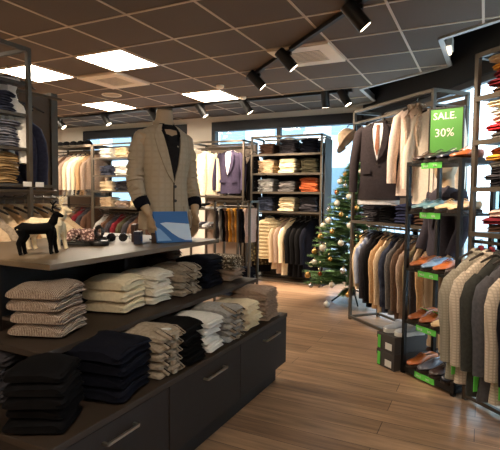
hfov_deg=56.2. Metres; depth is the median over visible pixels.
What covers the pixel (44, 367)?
sweater
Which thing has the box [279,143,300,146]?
sweater
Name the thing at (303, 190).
sweater
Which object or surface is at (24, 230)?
deer figurine
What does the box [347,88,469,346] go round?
clothes rack
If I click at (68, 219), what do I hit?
shirt
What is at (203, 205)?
shoe
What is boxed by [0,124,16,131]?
trousers
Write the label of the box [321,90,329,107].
track spotlight
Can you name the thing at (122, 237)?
sunglasses
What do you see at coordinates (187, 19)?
ceiling
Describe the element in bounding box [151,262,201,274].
sweater
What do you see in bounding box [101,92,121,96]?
ceiling speaker
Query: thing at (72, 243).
display tray
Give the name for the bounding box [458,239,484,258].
clothes hanger
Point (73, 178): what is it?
coat
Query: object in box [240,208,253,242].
trousers
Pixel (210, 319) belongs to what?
shirt
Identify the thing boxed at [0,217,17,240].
shirt
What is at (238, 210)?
trousers
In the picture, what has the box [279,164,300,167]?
sweater
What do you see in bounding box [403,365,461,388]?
shelf
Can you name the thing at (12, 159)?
trousers
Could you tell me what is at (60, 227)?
deer figurine
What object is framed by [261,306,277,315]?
sweater
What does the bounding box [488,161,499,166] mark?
sweater
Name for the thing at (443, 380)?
shoe
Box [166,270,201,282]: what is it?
sweater
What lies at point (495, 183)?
sweater
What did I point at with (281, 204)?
sweater
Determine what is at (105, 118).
track spotlight
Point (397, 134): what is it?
coat
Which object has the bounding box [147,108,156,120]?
track spotlight
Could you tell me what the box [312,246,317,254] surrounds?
bauble
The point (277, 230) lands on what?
jacket
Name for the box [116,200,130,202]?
shirt
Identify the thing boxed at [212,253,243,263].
sweater
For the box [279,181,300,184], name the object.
sweater
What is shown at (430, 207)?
shoe
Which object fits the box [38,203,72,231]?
shirt
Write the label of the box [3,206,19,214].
clothes hanger
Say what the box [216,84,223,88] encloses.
smoke detector
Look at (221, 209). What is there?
trousers
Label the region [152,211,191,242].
brochure
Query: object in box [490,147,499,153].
sweater
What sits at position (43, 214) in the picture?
shirt
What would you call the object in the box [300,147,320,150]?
sweater
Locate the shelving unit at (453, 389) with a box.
[400,158,496,396]
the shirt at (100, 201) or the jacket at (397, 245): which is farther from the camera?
the shirt at (100, 201)
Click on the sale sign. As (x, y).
(446, 124)
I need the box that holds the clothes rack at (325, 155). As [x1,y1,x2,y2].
[250,133,332,287]
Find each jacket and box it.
[0,74,26,167]
[195,151,220,194]
[212,150,246,193]
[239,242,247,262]
[241,155,266,206]
[247,217,269,271]
[251,216,271,264]
[259,217,281,258]
[268,217,284,268]
[273,217,289,272]
[278,217,296,274]
[284,217,301,275]
[289,217,305,277]
[294,218,310,276]
[299,218,330,276]
[349,121,399,204]
[352,229,368,288]
[354,230,376,282]
[358,230,377,302]
[363,231,386,306]
[368,232,388,308]
[373,232,395,312]
[378,233,403,312]
[384,234,404,314]
[390,234,413,318]
[396,235,417,319]
[402,244,416,317]
[409,251,424,314]
[415,251,425,311]
[438,247,487,379]
[449,249,498,384]
[460,250,499,396]
[471,264,499,402]
[484,278,499,405]
[496,301,499,387]
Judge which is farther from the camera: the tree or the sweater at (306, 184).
the sweater at (306, 184)
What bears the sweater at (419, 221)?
on the clothes rack at (457, 94)
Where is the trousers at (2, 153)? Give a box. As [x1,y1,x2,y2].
[0,151,18,157]
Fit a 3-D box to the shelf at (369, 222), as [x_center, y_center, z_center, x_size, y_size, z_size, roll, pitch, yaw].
[1.453,-0.009,4.490,0.365,0.018,1.120,-1,4,-21]
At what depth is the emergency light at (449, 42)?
4.11 m
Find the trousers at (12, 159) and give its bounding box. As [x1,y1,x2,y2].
[0,156,19,161]
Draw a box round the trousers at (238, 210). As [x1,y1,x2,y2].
[236,208,247,242]
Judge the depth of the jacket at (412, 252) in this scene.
4.08 m
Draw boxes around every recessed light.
[0,64,74,82]
[74,49,159,71]
[81,101,137,110]
[181,89,238,101]
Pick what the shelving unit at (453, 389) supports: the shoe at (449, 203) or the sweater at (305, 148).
the shoe at (449, 203)
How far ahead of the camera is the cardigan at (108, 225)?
8.36 m
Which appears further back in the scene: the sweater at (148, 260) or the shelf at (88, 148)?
the shelf at (88, 148)
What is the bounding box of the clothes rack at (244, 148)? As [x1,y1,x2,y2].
[190,139,257,275]
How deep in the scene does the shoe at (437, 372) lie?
3.24 m
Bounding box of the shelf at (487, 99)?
[483,97,499,101]
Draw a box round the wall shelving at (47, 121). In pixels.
[0,38,61,239]
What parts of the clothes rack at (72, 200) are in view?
rail, rail, frame, panel, post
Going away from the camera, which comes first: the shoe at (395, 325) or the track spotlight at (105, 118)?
the shoe at (395, 325)
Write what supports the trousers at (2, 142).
on the wall shelving at (47, 121)
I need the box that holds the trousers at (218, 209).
[217,208,222,240]
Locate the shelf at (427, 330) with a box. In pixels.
[405,320,439,334]
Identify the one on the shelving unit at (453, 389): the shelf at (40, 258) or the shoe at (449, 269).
the shoe at (449, 269)
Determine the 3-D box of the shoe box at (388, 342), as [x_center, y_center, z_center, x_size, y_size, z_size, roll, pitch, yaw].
[1.181,0.896,3.639,0.330,0.128,0.198,-1,4,-25]
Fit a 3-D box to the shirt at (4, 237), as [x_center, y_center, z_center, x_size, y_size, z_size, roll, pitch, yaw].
[-1.706,0.227,2.893,0.552,0.714,0.101,1,4,6]
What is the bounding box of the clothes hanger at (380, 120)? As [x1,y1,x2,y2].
[364,114,391,127]
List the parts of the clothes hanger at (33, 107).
arm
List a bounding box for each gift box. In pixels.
[131,224,138,241]
[133,231,142,243]
[151,233,156,242]
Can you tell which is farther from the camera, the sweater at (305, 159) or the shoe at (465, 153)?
the sweater at (305, 159)
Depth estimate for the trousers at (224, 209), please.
5.52 m
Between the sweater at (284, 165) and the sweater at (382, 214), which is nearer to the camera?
the sweater at (382, 214)
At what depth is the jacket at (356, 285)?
4.82 m
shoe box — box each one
[377,330,427,354]
[377,348,426,371]
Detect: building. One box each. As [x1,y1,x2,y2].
[91,130,263,215]
[264,89,471,241]
[494,146,499,241]
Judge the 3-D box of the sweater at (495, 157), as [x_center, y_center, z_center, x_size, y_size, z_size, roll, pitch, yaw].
[1.647,-0.412,2.788,0.340,0.057,0.336,-1,4,-23]
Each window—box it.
[83,124,186,150]
[211,113,362,274]
[363,101,417,234]
[418,71,499,249]
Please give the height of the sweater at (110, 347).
0.068 m
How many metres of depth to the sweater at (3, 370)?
1.84 m
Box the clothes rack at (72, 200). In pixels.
[58,144,109,228]
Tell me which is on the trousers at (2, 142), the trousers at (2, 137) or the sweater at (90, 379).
the trousers at (2, 137)
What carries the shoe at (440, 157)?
on the shelving unit at (453, 389)
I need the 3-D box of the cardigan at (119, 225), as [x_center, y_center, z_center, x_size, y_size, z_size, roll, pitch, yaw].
[-2.138,0.159,8.346,0.532,0.714,0.118,-1,4,-29]
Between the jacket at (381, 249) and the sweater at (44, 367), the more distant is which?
the jacket at (381, 249)
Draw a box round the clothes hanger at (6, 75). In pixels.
[0,66,35,89]
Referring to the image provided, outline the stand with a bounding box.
[89,225,108,245]
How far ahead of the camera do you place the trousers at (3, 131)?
2.85 m
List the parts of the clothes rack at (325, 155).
post, frame, rail, frame, panel, post, panel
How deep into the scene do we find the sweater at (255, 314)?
2.86 m
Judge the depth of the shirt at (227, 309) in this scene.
2.67 m
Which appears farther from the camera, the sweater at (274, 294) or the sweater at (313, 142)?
the sweater at (313, 142)
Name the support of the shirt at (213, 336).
on the shirt at (212, 346)
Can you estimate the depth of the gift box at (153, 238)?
2.85 m
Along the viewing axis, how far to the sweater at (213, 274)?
3.00 m
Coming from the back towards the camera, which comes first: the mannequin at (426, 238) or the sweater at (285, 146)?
the sweater at (285, 146)
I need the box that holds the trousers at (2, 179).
[0,177,17,182]
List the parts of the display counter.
panel, drawer, handle, drawer, handle, drawer, handle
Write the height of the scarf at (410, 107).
0.383 m
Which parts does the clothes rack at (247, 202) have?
post, post, frame, rail, post, post, post, post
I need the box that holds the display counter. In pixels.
[0,232,286,449]
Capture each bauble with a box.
[305,270,310,277]
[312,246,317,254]
[320,242,325,250]
[325,216,331,223]
[329,280,334,287]
[334,199,339,205]
[338,239,343,245]
[340,265,346,273]
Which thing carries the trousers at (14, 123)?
on the trousers at (6, 126)
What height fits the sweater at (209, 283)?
0.066 m
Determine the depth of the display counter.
2.28 m
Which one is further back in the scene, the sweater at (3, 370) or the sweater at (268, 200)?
the sweater at (268, 200)
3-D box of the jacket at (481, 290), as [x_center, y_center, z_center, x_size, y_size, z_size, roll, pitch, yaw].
[1.542,0.585,2.730,0.635,0.854,0.127,-1,4,-18]
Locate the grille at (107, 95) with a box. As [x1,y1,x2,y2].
[103,94,119,96]
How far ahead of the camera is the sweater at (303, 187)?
6.79 m
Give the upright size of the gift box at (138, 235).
0.075 m
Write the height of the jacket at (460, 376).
0.814 m
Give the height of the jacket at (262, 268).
0.874 m
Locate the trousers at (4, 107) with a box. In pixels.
[0,105,15,111]
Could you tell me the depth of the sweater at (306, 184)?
6.78 m
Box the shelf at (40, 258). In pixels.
[0,232,218,270]
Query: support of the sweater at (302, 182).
on the sweater at (306, 184)
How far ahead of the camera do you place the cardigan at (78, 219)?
8.70 m
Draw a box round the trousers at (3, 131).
[0,128,17,136]
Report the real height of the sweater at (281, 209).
0.054 m
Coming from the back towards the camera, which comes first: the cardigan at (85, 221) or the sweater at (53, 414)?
the cardigan at (85, 221)
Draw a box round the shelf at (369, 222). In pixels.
[359,220,421,225]
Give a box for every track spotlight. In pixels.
[58,118,65,128]
[100,112,111,125]
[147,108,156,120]
[195,103,207,117]
[239,99,252,114]
[246,70,265,90]
[275,47,297,71]
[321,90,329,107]
[337,89,351,106]
[340,0,370,32]
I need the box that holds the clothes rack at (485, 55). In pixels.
[462,46,499,414]
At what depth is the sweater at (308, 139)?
6.76 m
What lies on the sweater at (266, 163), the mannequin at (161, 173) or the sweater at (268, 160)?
the sweater at (268, 160)
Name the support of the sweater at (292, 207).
on the sweater at (281, 209)
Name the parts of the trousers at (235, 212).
leg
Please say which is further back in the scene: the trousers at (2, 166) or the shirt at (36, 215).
the shirt at (36, 215)
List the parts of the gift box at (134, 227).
lid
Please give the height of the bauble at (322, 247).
0.111 m
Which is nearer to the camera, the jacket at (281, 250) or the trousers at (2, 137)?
the trousers at (2, 137)
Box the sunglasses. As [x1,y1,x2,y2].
[106,233,129,241]
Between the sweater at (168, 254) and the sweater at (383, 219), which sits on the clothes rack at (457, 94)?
the sweater at (383, 219)
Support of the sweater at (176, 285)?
on the sweater at (187, 290)
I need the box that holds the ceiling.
[0,0,499,128]
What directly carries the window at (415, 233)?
in the wall at (466, 45)
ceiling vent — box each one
[77,72,149,88]
[267,42,344,66]
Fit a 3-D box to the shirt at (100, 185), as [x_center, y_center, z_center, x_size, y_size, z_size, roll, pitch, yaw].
[-2.526,-0.708,8.460,0.284,0.049,0.280,2,4,27]
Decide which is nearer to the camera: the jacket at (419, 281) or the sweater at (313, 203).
the jacket at (419, 281)
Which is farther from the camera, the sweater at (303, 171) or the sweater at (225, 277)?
the sweater at (303, 171)
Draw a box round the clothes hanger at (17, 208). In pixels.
[3,195,26,213]
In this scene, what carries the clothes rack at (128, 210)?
on the floor
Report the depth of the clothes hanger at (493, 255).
2.75 m
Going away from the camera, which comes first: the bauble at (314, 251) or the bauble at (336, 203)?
the bauble at (336, 203)
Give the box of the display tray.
[61,239,109,245]
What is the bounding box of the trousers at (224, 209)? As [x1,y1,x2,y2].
[223,208,228,241]
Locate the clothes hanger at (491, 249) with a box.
[469,240,497,260]
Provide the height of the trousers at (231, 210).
0.395 m
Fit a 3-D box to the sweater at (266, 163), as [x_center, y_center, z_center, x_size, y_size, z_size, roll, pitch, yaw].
[0.288,-0.936,7.174,0.258,0.054,0.272,2,4,24]
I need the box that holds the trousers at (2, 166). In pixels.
[0,163,18,170]
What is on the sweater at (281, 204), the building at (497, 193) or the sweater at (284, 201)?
the sweater at (284, 201)
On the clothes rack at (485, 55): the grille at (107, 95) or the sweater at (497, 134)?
the sweater at (497, 134)
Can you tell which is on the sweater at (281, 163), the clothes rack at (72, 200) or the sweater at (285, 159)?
the sweater at (285, 159)
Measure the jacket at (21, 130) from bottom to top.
0.574 m
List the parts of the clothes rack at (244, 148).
post, post, rail, frame, rail, panel, post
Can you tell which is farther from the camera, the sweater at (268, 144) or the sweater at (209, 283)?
the sweater at (268, 144)
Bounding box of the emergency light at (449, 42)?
[446,37,453,54]
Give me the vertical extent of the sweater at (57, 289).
0.067 m
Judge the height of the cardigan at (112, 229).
0.714 m
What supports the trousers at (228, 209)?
hanging from the clothes rack at (247, 202)
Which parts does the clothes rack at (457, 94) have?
post, frame, rail, frame, frame, panel, post, post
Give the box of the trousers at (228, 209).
[227,208,231,241]
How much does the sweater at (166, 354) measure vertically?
0.055 m
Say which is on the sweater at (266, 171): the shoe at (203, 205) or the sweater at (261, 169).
the sweater at (261, 169)
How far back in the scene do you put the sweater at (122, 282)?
2.34 m
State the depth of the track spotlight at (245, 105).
6.49 m
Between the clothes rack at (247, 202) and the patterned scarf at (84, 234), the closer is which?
the patterned scarf at (84, 234)
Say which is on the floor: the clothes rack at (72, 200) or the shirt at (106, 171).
the clothes rack at (72, 200)
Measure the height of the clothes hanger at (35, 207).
0.124 m
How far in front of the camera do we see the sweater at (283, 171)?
6.94 m
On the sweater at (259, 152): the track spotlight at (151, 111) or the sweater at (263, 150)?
the sweater at (263, 150)
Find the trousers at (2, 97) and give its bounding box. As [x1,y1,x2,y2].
[0,94,12,101]
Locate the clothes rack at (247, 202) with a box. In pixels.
[213,200,258,300]
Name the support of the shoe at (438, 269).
on the shelving unit at (453, 389)
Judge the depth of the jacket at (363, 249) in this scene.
4.68 m
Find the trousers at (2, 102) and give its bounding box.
[0,100,13,106]
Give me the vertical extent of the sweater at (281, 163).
0.056 m
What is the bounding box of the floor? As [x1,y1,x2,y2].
[195,274,499,449]
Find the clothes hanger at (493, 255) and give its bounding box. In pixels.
[480,252,499,262]
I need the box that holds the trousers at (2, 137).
[0,135,19,141]
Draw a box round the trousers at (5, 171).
[0,169,19,174]
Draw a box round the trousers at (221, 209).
[220,208,225,241]
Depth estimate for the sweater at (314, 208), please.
6.80 m
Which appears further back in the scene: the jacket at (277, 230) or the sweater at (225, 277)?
the jacket at (277, 230)
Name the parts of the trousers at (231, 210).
leg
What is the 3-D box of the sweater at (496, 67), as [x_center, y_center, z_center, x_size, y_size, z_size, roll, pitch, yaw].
[1.667,-0.958,2.751,0.336,0.061,0.328,-1,4,-21]
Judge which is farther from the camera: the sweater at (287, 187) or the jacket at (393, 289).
the sweater at (287, 187)
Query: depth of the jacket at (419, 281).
3.91 m
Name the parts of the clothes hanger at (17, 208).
arm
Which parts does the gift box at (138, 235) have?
lid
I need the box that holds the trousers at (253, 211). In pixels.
[243,209,256,242]
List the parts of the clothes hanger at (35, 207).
arm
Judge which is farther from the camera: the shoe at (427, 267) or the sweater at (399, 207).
the sweater at (399, 207)
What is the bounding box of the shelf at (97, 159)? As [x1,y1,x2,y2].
[97,159,127,160]
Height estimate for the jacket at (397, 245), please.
0.754 m
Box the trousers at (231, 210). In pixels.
[230,208,236,241]
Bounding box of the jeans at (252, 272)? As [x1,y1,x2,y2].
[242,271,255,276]
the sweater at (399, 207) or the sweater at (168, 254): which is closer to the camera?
the sweater at (168, 254)
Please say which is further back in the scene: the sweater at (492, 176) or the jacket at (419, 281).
the jacket at (419, 281)
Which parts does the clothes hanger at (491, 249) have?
arm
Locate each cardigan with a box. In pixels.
[68,208,79,217]
[71,207,84,221]
[75,207,90,227]
[80,208,103,228]
[93,213,110,230]
[99,213,115,232]
[104,213,120,232]
[110,215,125,232]
[115,214,130,232]
[121,214,138,233]
[127,215,149,234]
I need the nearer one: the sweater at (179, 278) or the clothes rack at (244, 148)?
the sweater at (179, 278)
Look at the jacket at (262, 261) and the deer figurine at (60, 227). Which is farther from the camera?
the jacket at (262, 261)
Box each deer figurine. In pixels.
[14,201,63,255]
[24,196,71,249]
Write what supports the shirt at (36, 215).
hanging from the clothes hanger at (35, 207)
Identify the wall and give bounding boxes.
[58,105,362,282]
[362,22,499,122]
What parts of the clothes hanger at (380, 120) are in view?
arm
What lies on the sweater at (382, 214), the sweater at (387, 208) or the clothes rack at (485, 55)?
the sweater at (387, 208)
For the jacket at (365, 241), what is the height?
0.564 m
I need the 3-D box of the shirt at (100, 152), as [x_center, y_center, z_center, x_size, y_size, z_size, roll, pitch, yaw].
[-2.519,-1.292,8.424,0.284,0.049,0.280,2,4,27]
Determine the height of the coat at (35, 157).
0.614 m
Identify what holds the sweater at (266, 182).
on the sweater at (260, 185)
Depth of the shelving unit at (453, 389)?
3.29 m
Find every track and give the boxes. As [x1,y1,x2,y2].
[58,88,352,118]
[246,0,368,79]
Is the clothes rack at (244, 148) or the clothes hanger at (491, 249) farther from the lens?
the clothes rack at (244, 148)
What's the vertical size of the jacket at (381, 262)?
0.754 m
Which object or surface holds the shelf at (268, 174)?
attached to the clothes rack at (325, 155)
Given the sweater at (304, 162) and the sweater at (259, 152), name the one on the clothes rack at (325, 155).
the sweater at (259, 152)
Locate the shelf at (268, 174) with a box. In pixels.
[267,173,323,175]
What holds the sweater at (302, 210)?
on the clothes rack at (325, 155)
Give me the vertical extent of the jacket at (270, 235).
0.794 m
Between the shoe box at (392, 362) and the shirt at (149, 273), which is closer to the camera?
the shirt at (149, 273)
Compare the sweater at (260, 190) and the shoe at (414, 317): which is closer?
the shoe at (414, 317)
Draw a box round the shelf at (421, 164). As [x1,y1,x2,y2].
[412,162,487,167]
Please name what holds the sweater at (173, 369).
on the drawer cabinet
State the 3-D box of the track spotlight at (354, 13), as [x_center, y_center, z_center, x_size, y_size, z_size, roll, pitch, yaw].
[0.730,-1.444,3.227,0.215,0.222,0.106,1,4,-2]
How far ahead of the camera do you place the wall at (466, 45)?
4.72 m
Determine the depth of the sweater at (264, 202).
7.10 m
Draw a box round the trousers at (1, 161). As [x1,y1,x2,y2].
[0,160,19,166]
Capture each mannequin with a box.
[126,107,201,239]
[412,167,468,356]
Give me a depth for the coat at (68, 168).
8.71 m
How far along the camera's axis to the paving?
19.58 m
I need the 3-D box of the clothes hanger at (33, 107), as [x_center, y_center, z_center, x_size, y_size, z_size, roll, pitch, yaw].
[-1.581,-0.841,3.185,0.345,0.124,0.030,-2,4,-36]
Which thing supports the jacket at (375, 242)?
hanging from the clothes hanger
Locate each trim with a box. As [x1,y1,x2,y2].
[0,0,499,128]
[347,18,499,107]
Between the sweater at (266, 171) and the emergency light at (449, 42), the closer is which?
the emergency light at (449, 42)
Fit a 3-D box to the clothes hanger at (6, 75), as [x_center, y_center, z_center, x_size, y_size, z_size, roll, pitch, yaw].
[-1.500,-0.922,2.893,0.030,0.124,0.345,4,5,45]
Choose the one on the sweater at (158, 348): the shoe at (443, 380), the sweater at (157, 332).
the sweater at (157, 332)
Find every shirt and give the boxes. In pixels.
[0,204,41,238]
[0,205,18,229]
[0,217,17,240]
[0,228,10,241]
[11,204,46,237]
[22,203,42,217]
[34,204,66,235]
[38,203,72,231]
[46,203,82,228]
[99,167,115,169]
[100,152,115,153]
[100,165,115,167]
[100,171,117,173]
[100,185,115,186]
[100,189,115,190]
[100,197,120,198]
[100,199,119,200]
[100,201,115,202]
[114,147,128,149]
[115,203,130,204]
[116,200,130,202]
[121,267,173,280]
[142,278,170,288]
[142,293,170,304]
[143,284,173,296]
[175,310,223,328]
[191,301,245,316]
[197,324,220,336]
[201,332,218,344]
[202,337,223,352]
[216,324,244,335]
[219,317,245,329]
[219,330,244,342]
[222,312,243,322]
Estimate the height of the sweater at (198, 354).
0.061 m
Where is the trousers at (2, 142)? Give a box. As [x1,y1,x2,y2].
[0,140,18,146]
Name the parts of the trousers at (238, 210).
leg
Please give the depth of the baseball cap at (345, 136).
4.81 m
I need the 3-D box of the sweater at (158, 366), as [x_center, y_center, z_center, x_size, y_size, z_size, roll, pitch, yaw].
[-0.473,0.615,2.187,0.281,0.054,0.182,2,4,23]
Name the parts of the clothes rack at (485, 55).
post, frame, frame, rail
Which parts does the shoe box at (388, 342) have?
lid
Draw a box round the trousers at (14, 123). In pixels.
[0,118,20,126]
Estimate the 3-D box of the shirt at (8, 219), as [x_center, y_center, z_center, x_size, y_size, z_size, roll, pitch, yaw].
[-1.639,0.220,3.026,0.552,0.714,0.101,1,4,6]
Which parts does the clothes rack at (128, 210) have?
post, frame, rail, panel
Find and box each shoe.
[201,203,209,207]
[202,221,213,226]
[227,193,240,195]
[383,319,409,332]
[394,324,424,336]
[405,351,437,368]
[407,307,437,322]
[409,255,440,268]
[410,198,442,211]
[412,150,435,162]
[416,356,445,373]
[418,310,438,326]
[420,256,452,271]
[422,198,454,211]
[423,149,446,161]
[428,363,445,379]
[430,319,439,330]
[432,258,461,273]
[434,198,456,212]
[435,148,461,160]
[440,374,458,385]
[444,260,462,275]
[446,198,482,212]
[448,146,484,159]
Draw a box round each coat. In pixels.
[0,133,37,188]
[19,102,47,189]
[58,154,66,194]
[58,154,70,194]
[62,154,75,194]
[66,154,81,194]
[71,154,85,194]
[75,153,104,194]
[80,153,109,195]
[387,104,427,195]
[402,106,467,203]
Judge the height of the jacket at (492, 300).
0.834 m
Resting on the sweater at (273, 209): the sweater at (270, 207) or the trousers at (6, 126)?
the sweater at (270, 207)
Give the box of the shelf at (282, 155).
[260,153,323,157]
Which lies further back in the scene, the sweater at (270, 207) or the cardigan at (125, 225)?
the cardigan at (125, 225)
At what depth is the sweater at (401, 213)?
4.30 m
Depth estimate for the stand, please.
2.66 m
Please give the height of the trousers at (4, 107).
0.045 m
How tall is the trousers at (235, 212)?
0.395 m
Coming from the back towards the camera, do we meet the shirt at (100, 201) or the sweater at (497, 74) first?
the shirt at (100, 201)
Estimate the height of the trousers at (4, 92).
0.045 m
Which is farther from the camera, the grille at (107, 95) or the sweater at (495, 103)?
the grille at (107, 95)
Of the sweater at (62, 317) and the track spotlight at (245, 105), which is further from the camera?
the track spotlight at (245, 105)
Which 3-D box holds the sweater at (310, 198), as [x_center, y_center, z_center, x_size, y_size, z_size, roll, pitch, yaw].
[0.893,-0.396,6.901,0.265,0.051,0.280,2,4,25]
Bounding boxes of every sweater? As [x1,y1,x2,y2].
[0,350,27,366]
[0,359,23,378]
[0,379,8,390]
[0,390,7,402]
[1,404,81,433]
[2,353,81,382]
[2,369,82,396]
[2,379,83,409]
[5,278,85,300]
[6,292,83,312]
[6,391,85,419]
[7,315,86,337]
[10,303,86,324]
[61,330,151,364]
[76,348,151,376]
[80,361,150,388]
[82,273,145,291]
[82,285,145,302]
[82,372,150,402]
[84,296,145,312]
[121,322,185,343]
[142,257,176,263]
[144,250,181,258]
[147,353,182,370]
[147,361,184,379]
[149,315,203,335]
[149,337,182,353]
[149,345,182,361]
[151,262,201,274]
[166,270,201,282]
[168,284,201,296]
[170,279,198,288]
[176,254,223,266]
[178,339,203,355]
[178,348,205,364]
[179,331,202,346]
[196,277,223,287]
[197,263,222,273]
[197,270,220,281]
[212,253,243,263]
[214,298,259,314]
[216,267,245,275]
[219,262,242,269]
[219,273,242,280]
[231,284,277,295]
[231,291,277,300]
[240,309,262,323]
[241,318,259,330]
[253,297,277,305]
[257,178,278,181]
[257,199,277,201]
[257,302,278,311]
[258,143,279,147]
[258,149,279,152]
[258,152,277,153]
[258,159,278,162]
[258,162,278,165]
[258,168,278,170]
[258,170,277,172]
[258,181,278,183]
[258,184,278,186]
[258,186,278,188]
[258,189,277,191]
[258,196,278,199]
[259,146,279,149]
[259,165,279,168]
[259,201,278,203]
[259,204,278,205]
[259,206,278,208]
[259,208,276,210]
[259,311,278,320]
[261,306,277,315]
[277,189,298,191]
[277,208,298,210]
[278,151,298,153]
[278,170,298,172]
[278,184,300,186]
[278,203,299,205]
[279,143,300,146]
[279,145,300,148]
[279,162,300,164]
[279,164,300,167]
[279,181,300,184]
[279,197,299,200]
[279,200,299,202]
[280,137,299,140]
[280,140,300,143]
[280,148,301,151]
[280,158,300,161]
[280,167,300,170]
[280,186,299,189]
[280,206,299,208]
[299,177,319,180]
[299,199,318,201]
[299,207,318,209]
[300,138,320,142]
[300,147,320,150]
[300,158,319,161]
[300,167,319,169]
[300,186,319,188]
[300,196,319,199]
[300,202,318,204]
[300,209,318,211]
[301,141,320,144]
[301,144,323,147]
[301,161,319,164]
[301,164,319,167]
[301,170,319,172]
[301,180,319,183]
[301,183,322,186]
[301,189,322,191]
[301,204,318,206]
[302,150,319,152]
[360,212,379,216]
[360,216,380,220]
[361,205,387,208]
[362,209,379,212]
[379,206,397,211]
[379,212,396,216]
[379,217,394,222]
[394,217,417,223]
[395,203,414,210]
[395,210,414,217]
[414,218,422,224]
[481,217,499,223]
[483,174,499,179]
[485,123,499,131]
[485,154,499,160]
[486,99,499,107]
[486,224,499,232]
[487,78,499,86]
[488,53,499,62]
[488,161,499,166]
[488,209,499,216]
[489,180,499,186]
[490,108,499,115]
[490,131,499,137]
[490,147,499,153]
[490,167,499,173]
[492,63,499,70]
[492,115,499,122]
[494,70,499,77]
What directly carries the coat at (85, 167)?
hanging from the clothes hanger
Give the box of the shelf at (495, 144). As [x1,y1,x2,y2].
[484,143,499,145]
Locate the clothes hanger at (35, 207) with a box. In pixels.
[23,195,48,213]
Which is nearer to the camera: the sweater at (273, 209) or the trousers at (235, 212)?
the trousers at (235, 212)
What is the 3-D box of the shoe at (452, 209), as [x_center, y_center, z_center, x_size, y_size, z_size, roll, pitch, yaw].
[1.430,-0.129,3.120,0.278,0.097,0.107,-1,4,-25]
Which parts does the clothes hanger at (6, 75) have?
arm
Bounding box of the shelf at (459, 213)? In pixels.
[408,211,489,216]
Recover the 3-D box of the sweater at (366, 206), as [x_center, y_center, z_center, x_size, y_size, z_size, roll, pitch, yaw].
[1.311,-0.190,4.819,0.262,0.053,0.250,-1,4,-20]
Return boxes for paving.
[331,217,496,257]
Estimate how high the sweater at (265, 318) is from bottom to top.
0.048 m
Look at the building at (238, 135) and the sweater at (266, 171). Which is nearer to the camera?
the sweater at (266, 171)
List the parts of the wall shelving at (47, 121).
frame, shelf, shelf, shelf, panel, shelf, rail, rail, post, rail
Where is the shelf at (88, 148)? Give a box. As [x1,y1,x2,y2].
[58,146,103,150]
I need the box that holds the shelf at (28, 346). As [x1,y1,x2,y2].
[0,277,257,356]
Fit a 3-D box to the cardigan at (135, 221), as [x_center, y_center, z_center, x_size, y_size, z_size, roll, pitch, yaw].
[-1.905,0.168,8.230,0.532,0.714,0.118,-1,4,-29]
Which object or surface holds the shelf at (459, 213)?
attached to the shelving unit at (453, 389)
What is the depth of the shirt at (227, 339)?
2.63 m
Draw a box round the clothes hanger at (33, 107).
[17,92,44,112]
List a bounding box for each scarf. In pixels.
[66,228,99,241]
[404,103,423,145]
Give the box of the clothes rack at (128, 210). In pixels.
[92,142,144,234]
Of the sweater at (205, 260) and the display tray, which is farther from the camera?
the sweater at (205, 260)
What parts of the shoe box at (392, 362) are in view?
lid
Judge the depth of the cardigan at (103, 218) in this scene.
8.49 m
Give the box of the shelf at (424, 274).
[407,267,444,277]
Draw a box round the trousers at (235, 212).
[233,208,244,241]
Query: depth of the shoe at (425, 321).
3.31 m
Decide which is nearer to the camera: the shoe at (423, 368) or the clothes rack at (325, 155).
the shoe at (423, 368)
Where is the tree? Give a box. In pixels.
[304,163,390,306]
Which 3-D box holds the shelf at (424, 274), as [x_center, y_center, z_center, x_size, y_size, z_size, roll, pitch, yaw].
[1.383,0.334,3.310,0.310,0.020,0.460,-1,4,-25]
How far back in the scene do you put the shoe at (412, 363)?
3.45 m
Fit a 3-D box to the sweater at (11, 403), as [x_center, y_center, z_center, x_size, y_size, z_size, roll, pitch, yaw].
[-0.732,0.595,1.677,0.221,0.057,0.206,1,4,0]
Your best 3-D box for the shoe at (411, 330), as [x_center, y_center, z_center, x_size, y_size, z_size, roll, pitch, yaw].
[1.210,0.788,3.553,0.245,0.092,0.092,0,4,-16]
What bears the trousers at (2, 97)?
on the trousers at (2, 102)
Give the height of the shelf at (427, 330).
0.020 m
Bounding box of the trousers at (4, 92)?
[0,90,15,97]
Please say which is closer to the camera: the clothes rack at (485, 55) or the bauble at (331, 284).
the clothes rack at (485, 55)
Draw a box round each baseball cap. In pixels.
[67,141,76,146]
[337,128,355,152]
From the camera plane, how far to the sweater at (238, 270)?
3.25 m
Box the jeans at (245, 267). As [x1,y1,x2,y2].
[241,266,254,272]
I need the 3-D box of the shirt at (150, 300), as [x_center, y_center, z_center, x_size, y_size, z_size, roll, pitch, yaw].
[-0.595,0.394,2.636,0.267,0.059,0.186,2,4,26]
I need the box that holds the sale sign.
[428,105,464,152]
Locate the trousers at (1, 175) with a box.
[0,173,17,178]
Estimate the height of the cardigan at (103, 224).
0.714 m
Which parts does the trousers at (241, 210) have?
leg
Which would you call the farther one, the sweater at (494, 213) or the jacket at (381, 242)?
the jacket at (381, 242)
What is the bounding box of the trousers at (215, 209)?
[214,208,218,238]
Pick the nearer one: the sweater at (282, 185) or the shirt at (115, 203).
the sweater at (282, 185)
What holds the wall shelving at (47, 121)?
on the floor
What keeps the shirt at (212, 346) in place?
on the drawer cabinet
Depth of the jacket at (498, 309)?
2.46 m
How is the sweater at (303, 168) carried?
on the sweater at (303, 171)
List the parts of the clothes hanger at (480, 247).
arm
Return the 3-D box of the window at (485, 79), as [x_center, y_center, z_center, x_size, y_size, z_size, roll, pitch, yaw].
[2.084,-0.186,4.814,0.082,2.430,1.536,0,4,-10]
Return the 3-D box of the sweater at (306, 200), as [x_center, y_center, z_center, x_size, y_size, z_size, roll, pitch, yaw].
[0.893,-0.361,6.916,0.261,0.050,0.281,3,4,29]
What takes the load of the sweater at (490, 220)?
on the sweater at (494, 228)

